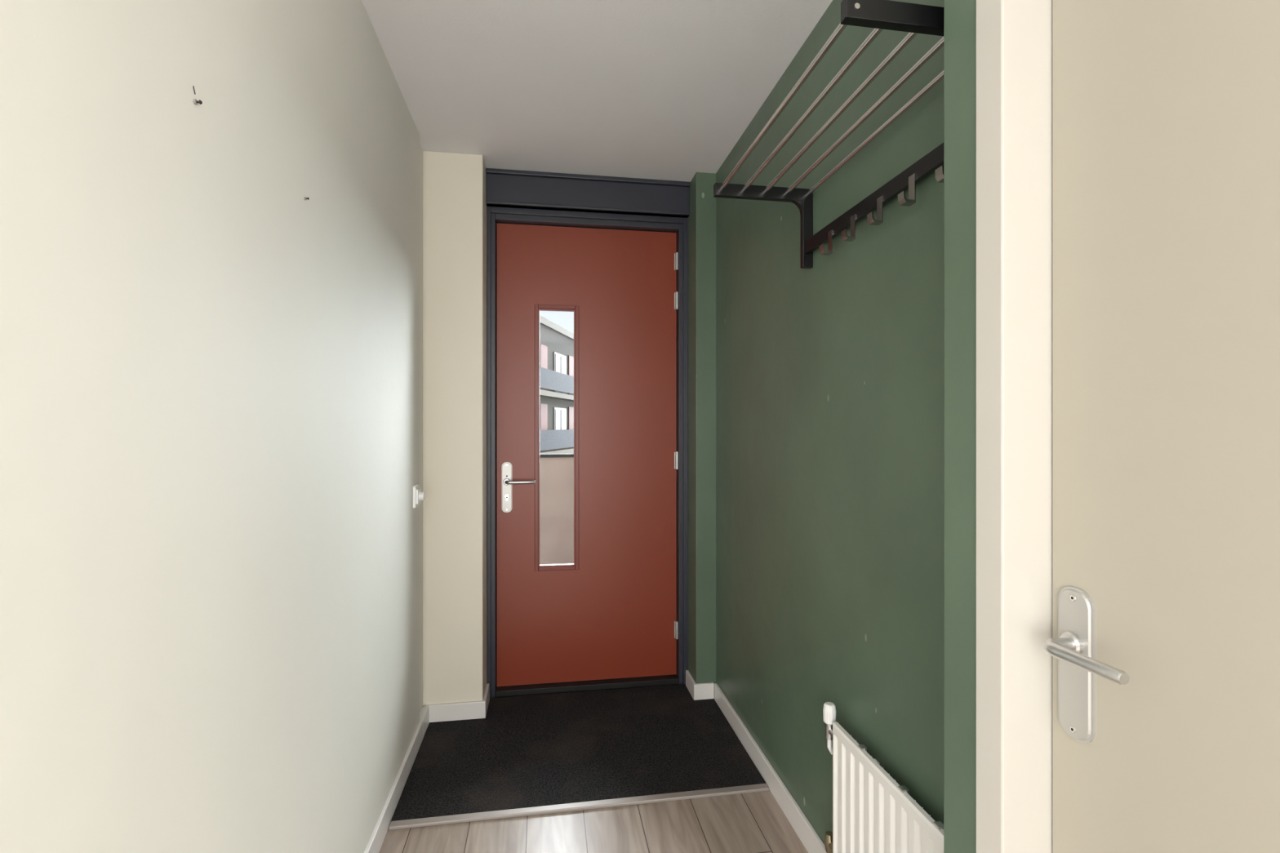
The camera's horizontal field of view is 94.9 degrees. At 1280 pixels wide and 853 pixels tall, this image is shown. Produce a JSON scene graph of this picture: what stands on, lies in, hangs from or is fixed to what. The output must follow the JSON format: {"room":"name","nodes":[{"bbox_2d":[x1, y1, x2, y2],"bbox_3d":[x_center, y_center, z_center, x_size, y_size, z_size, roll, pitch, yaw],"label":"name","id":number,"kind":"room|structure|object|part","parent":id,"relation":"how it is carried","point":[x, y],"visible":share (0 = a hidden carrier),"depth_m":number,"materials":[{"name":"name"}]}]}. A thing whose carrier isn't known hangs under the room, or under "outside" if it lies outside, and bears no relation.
{"room":"entrance hallway","nodes":[
{"label":"entrance hallway","id":0,"kind":"room"},
{"bbox_2d":[0,0,422,852],"bbox_3d":[-1.737,0.048,0.961,2.075,2.565,3.050,0,0,-9],"label":"wall","id":1,"kind":"structure","parent":0,"point":[211,371],"depth_m":0.92,"materials":[{"name":"beige paint"}]},
{"bbox_2d":[192,85,202,104],"bbox_3d":[-0.671,-0.501,0.891,0.009,0.026,0.009,0,0,-9],"label":"screw","id":2,"kind":"object","parent":1,"relation":"attached to","point":[195,101],"visible":1,"depth_m":0.89,"materials":[{"name":"metal"}]},
{"bbox_2d":[364,706,429,852],"bbox_3d":[-0.713,1.288,1.119,0.029,0.085,3.036,0,0,-9],"label":"baseboard","id":3,"kind":"structure","parent":1,"relation":"attached to","point":[375,843],"depth_m":2.06,"materials":[{"name":"white paint"}]},
{"bbox_2d":[413,484,425,508],"bbox_3d":[-0.899,0.285,2.402,0.038,0.090,0.082,0,0,-9],"label":"light switch","id":4,"kind":"object","parent":1,"relation":"attached to","point":[418,495],"visible":1,"depth_m":2.38,"materials":[{"name":"white plastic"}]},
{"bbox_3d":[-0.891,0.285,2.404,0.021,0.040,0.040,0,0,-9],"label":"dimmer knob","id":5,"kind":"part","parent":4,"relation":"part of","materials":[{"name":"white plastic"}]},
{"bbox_2d":[422,151,486,706],"bbox_3d":[-0.976,0.048,2.816,0.469,2.565,0.370,0,0,-9],"label":"wall","id":6,"kind":"structure","parent":0,"point":[455,205],"depth_m":2.65,"materials":[{"name":"beige paint"}]},
{"bbox_2d":[426,683,489,722],"bbox_3d":[-0.842,1.288,2.734,0.258,0.085,0.194,0,0,-9],"label":"baseboard","id":7,"kind":"structure","parent":6,"relation":"attached to","point":[473,709],"depth_m":2.64,"materials":[{"name":"white paint"}]},
{"bbox_2d":[497,222,676,686],"bbox_3d":[-0.260,0.141,2.991,0.914,2.307,0.112,0,0,-9],"label":"leaf","id":8,"kind":"object","parent":6,"relation":"attached to","point":[613,616],"depth_m":3.01,"materials":[{"name":"red paint"}]},
{"bbox_2d":[502,462,511,512],"bbox_3d":[-0.663,0.303,2.926,0.044,0.244,0.003,0,0,-9],"label":"plate","id":9,"kind":"object","parent":8,"relation":"attached to","point":[506,470],"depth_m":2.92,"materials":[{"name":"silver metal"}]},
{"bbox_3d":[-0.592,0.275,2.906,0.151,0.019,0.050,0,0,-9],"label":"handle","id":10,"kind":"part","parent":8,"relation":"part of","materials":[{"name":"silver metal"}]},
{"bbox_3d":[-0.592,0.275,2.906,0.151,0.019,0.050,0,0,-9],"label":"lever","id":11,"kind":"part","parent":8,"relation":"part of","materials":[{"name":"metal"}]},
{"bbox_2d":[534,304,578,571],"bbox_3d":[-0.419,0.057,2.969,0.222,1.341,0.005,0,0,-9],"label":"bead","id":12,"kind":"object","parent":8,"relation":"attached to","point":[537,307],"visible":1,"depth_m":2.96},
{"bbox_2d":[538,308,575,567],"bbox_3d":[-0.422,0.057,2.987,0.184,1.303,0.027,0,0,-9],"label":"glazing rebate","id":13,"kind":"object","parent":8,"relation":"attached to","point":[540,309],"visible":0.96,"depth_m":2.99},
{"bbox_2d":[486,206,688,697],"bbox_3d":[-0.262,0.130,3.014,1.003,2.400,0.165,0,0,-9],"label":"frame","id":14,"kind":"object","parent":6,"relation":"attached to","point":[495,215],"visible":0.86,"depth_m":2.96,"materials":[{"name":"paint"}]},
{"bbox_2d":[485,168,690,217],"bbox_3d":[-0.246,-1.153,2.915,1.003,0.165,0.065,0,0,-9],"label":"transom panel","id":15,"kind":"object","parent":6,"relation":"attached to","point":[504,188],"depth_m":2.90,"materials":[{"name":"paint"}]},
{"bbox_2d":[378,684,808,852],"bbox_3d":[0.172,1.380,0.190,5.800,0.100,5.920,0,0,-9],"label":"floor","id":16,"kind":"structure","parent":0,"point":[752,822],"depth_m":1.93,"materials":[{"name":"beige laminate"}]},
{"bbox_2d":[391,684,765,821],"bbox_3d":[-0.251,1.325,2.494,1.315,0.011,0.860,0,0,-9],"label":"doormat","id":17,"kind":"object","parent":16,"relation":"on","point":[548,749],"visible":0.96,"depth_m":2.37,"materials":[{"name":"black carpet"}]},
{"bbox_2d":[388,783,768,830],"bbox_3d":[-0.180,1.324,2.053,1.315,0.012,0.031,0,0,-9],"label":"trim strip","id":18,"kind":"object","parent":16,"relation":"on","point":[495,815],"visible":1,"depth_m":2.04,"materials":[{"name":"silver metal"}]},
{"bbox_2d":[495,674,679,697],"bbox_3d":[-0.265,1.313,3.022,0.922,0.033,0.148,0,0,-9],"label":"threshold","id":19,"kind":"object","parent":16,"relation":"on","point":[664,680],"visible":0.56,"depth_m":2.96,"materials":[{"name":"black rubber"}]},
{"bbox_2d":[361,0,832,182],"bbox_3d":[0.172,-1.295,0.190,5.800,0.120,5.920,0,0,-9],"label":"ceiling","id":20,"kind":"structure","parent":0,"point":[665,90],"depth_m":2.06,"materials":[{"name":"paint"}]},
{"bbox_2d":[688,172,715,683],"bbox_3d":[0.406,0.048,3.048,0.328,2.565,0.350,0,0,-9],"label":"wall","id":21,"kind":"structure","parent":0,"point":[702,217],"depth_m":2.86,"materials":[{"name":"green paint"}]},
{"bbox_2d":[674,252,677,270],"bbox_3d":[0.191,-0.860,3.061,0.022,0.090,0.019,0,0,-9],"label":"hinge","id":22,"kind":"object","parent":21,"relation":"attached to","point":[676,253],"visible":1,"depth_m":3.06,"materials":[{"name":"metal"}]},
{"bbox_2d":[674,621,677,639],"bbox_3d":[0.191,1.060,3.061,0.022,0.090,0.019,0,0,-9],"label":"hinge","id":23,"kind":"object","parent":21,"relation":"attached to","point":[675,622],"visible":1,"depth_m":3.06,"materials":[{"name":"metal"}]},
{"bbox_2d":[674,291,677,309],"bbox_3d":[0.191,-0.655,3.061,0.022,0.090,0.019,0,0,-9],"label":"hinge","id":24,"kind":"object","parent":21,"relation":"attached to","point":[676,293],"visible":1,"depth_m":3.05,"materials":[{"name":"metal"}]},
{"bbox_2d":[674,451,677,469],"bbox_3d":[0.191,0.177,3.061,0.022,0.090,0.019,0,0,-9],"label":"hinge","id":25,"kind":"object","parent":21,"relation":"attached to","point":[676,452],"visible":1,"depth_m":3.06,"materials":[{"name":"metal"}]},
{"bbox_2d":[715,0,943,844],"bbox_3d":[0.633,0.048,1.958,0.228,2.565,1.875,0,0,-9],"label":"wall","id":26,"kind":"structure","parent":0,"point":[829,374],"depth_m":1.70,"materials":[{"name":"green paint"}]},
{"bbox_2d":[685,670,826,852],"bbox_3d":[0.451,1.288,2.010,0.114,0.085,2.035,0,0,-9],"label":"baseboard","id":27,"kind":"structure","parent":26,"relation":"attached to","point":[811,842],"depth_m":2.20,"materials":[{"name":"white paint"}]},
{"bbox_2d":[713,0,943,268],"bbox_3d":[0.443,-0.612,1.424,0.314,0.252,0.804,0,0,-9],"label":"coat rack","id":28,"kind":"object","parent":26,"relation":"attached to","point":[915,19],"visible":0.83,"depth_m":1.32,"materials":[{"name":"metal"}]},
{"bbox_3d":[0.308,-0.720,1.403,0.013,0.013,0.770,0,0,-9],"label":"rod","id":29,"kind":"part","parent":28,"relation":"part of","materials":[{"name":"metal"}]},
{"bbox_3d":[0.376,-0.720,1.414,0.013,0.013,0.770,0,0,-9],"label":"rod","id":30,"kind":"part","parent":28,"relation":"part of","materials":[{"name":"metal"}]},
{"bbox_3d":[0.444,-0.720,1.425,0.013,0.013,0.770,0,0,-9],"label":"rod","id":31,"kind":"part","parent":28,"relation":"part of","materials":[{"name":"metal"}]},
{"bbox_3d":[0.512,-0.720,1.436,0.013,0.013,0.770,0,0,-9],"label":"rod","id":32,"kind":"part","parent":28,"relation":"part of","materials":[{"name":"metal"}]},
{"bbox_3d":[0.579,-0.555,1.446,0.016,0.039,0.762,0,0,-9],"label":"hook rail","id":33,"kind":"part","parent":28,"relation":"part of","materials":[{"name":"metal"}]},
{"bbox_3d":[0.580,-0.720,1.447,0.013,0.013,0.770,0,0,-9],"label":"rod","id":34,"kind":"part","parent":28,"relation":"part of","materials":[{"name":"metal"}]},
{"bbox_2d":[822,702,943,852],"bbox_3d":[0.585,1.050,1.345,0.060,0.561,0.620,0,0,-9],"label":"radiator","id":35,"kind":"object","parent":26,"relation":"attached to","point":[873,813],"visible":0.98,"depth_m":1.42,"materials":[{"name":"white metal"}]},
{"bbox_3d":[0.526,0.796,1.631,0.035,0.055,0.035,0,0,-9],"label":"valve knob","id":36,"kind":"part","parent":35,"relation":"part of","materials":[{"name":"white plastic"}]},
{"bbox_2d":[943,0,975,852],"bbox_3d":[0.708,0.048,0.980,0.390,2.565,0.080,0,0,-9],"label":"wall","id":37,"kind":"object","parent":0,"point":[959,15],"depth_m":0.95,"materials":[{"name":"green paint"}]},
{"bbox_3d":[-0.133,1.420,3.969,9.000,0.140,1.620,0,0,-9],"label":"floor","id":38,"kind":"structure","parent":0,"visible":0},
{"bbox_2d":[539,453,573,564],"bbox_3d":[-0.246,0.782,4.670,9.000,1.135,0.100,0,0,-9],"label":"parapet","id":39,"kind":"object","parent":38,"relation":"on","point":[556,470],"visible":0.02,"depth_m":4.57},
{"bbox_3d":[1.766,0.048,0.545,2.340,2.565,1.115,0,0,-9],"label":"wall","id":40,"kind":"structure","parent":0,"visible":0},
{"bbox_2d":[975,0,1052,852],"bbox_3d":[0.665,0.133,0.434,0.140,2.395,0.985,0,0,-9],"label":"frame","id":41,"kind":"object","parent":40,"relation":"attached to","point":[1014,37],"visible":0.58,"depth_m":0.86,"materials":[{"name":"beige paint"}]},
{"bbox_2d":[1043,0,1279,852],"bbox_3d":[0.665,0.159,0.431,0.102,2.318,0.874,0,0,-9],"label":"leaf","id":42,"kind":"object","parent":40,"relation":"attached to","point":[1166,113],"depth_m":0.70,"materials":[{"name":"beige paint"}]},
{"bbox_2d":[1058,588,1090,740],"bbox_3d":[0.607,0.332,0.823,0.003,0.206,0.049,0,0,-9],"label":"plate","id":43,"kind":"object","parent":42,"relation":"attached to","point":[1074,682],"depth_m":0.82,"materials":[{"name":"silver metal"}]},
{"bbox_2d":[1059,631,1084,653],"bbox_3d":[0.602,0.304,0.822,0.010,0.033,0.033,0,0,-9],"label":"rose","id":44,"kind":"object","parent":43,"relation":"attached to","point":[1077,645],"depth_m":0.81,"materials":[{"name":"silver metal"}]},
{"bbox_2d":[1069,595,1075,733],"bbox_3d":[0.606,0.332,0.822,0.002,0.194,0.010,0,0,-9],"label":"screws","id":45,"kind":"object","parent":43,"relation":"attached to","point":[1074,597],"depth_m":0.82,"materials":[{"name":"metal"}]},
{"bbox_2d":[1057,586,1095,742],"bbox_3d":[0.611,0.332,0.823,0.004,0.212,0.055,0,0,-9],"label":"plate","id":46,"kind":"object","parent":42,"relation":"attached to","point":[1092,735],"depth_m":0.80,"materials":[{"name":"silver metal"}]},
{"bbox_3d":[0.585,0.304,0.768,0.050,0.019,0.119,0,0,-9],"label":"handle","id":47,"kind":"part","parent":42,"relation":"part of","materials":[{"name":"silver metal"}]},
{"bbox_3d":[0.585,0.304,0.768,0.050,0.019,0.119,0,0,-9],"label":"lever","id":48,"kind":"part","parent":42,"relation":"part of","materials":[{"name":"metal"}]},
{"label":"outside","id":49,"kind":"structure","parent":0,"visible":0},
{"bbox_3d":[-7.410,9.080,46.007,120.000,0.100,86.800,0,0,-9],"label":"ground","id":50,"kind":"structure","parent":49,"visible":0},
{"bbox_2d":[539,323,573,453],"bbox_3d":[-6.873,2.250,34.392,8.000,13.500,36.000,0,0,10],"label":"facade","id":51,"kind":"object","parent":50,"relation":"on","point":[555,341],"visible":0.02,"depth_m":27.41,"materials":[{"name":"grey brick"}]},
{"bbox_2d":[539,343,573,430],"bbox_3d":[-3.270,1.325,31.667,4.106,9.850,11.628,0,0,-9],"label":"panels","id":52,"kind":"object","parent":51,"relation":"attached to","point":[543,348],"depth_m":26.25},
{"bbox_2d":[539,389,573,453],"bbox_3d":[-2.664,2.490,33.642,0.550,8.020,36.000,0,0,10],"label":"balcony slabs","id":53,"kind":"object","parent":51,"relation":"attached to","point":[544,393],"depth_m":26.73},
{"bbox_2d":[539,366,573,450],"bbox_3d":[-2.423,1.875,33.598,0.040,8.650,36.000,0,0,10],"label":"balcony railings","id":54,"kind":"object","parent":53,"relation":"on","point":[551,380],"visible":0.02,"depth_m":26.18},
{"bbox_2d":[539,315,573,340],"bbox_3d":[-6.863,-4.650,34.391,8.220,0.300,36.200,0,0,10],"label":"roof fascia","id":55,"kind":"object","parent":51,"relation":"on","point":[543,321],"depth_m":27.51,"materials":[{"name":"white"}]},
{"bbox_2d":[553,351,566,430],"bbox_3d":[-3.556,1.375,30.093,0.040,9.750,25.100,0,0,10],"label":"window","id":56,"kind":"structure","parent":51,"relation":"attached to","point":[554,353],"depth_m":27.52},
{"bbox_2d":[555,354,566,430],"bbox_3d":[-3.527,1.375,30.088,8.222,9.550,23.474,0,0,-9],"label":"window glass","id":57,"kind":"structure","parent":56,"relation":"attached to","point":[560,362],"depth_m":28.31,"materials":[{"name":"white glass"}]}
]}

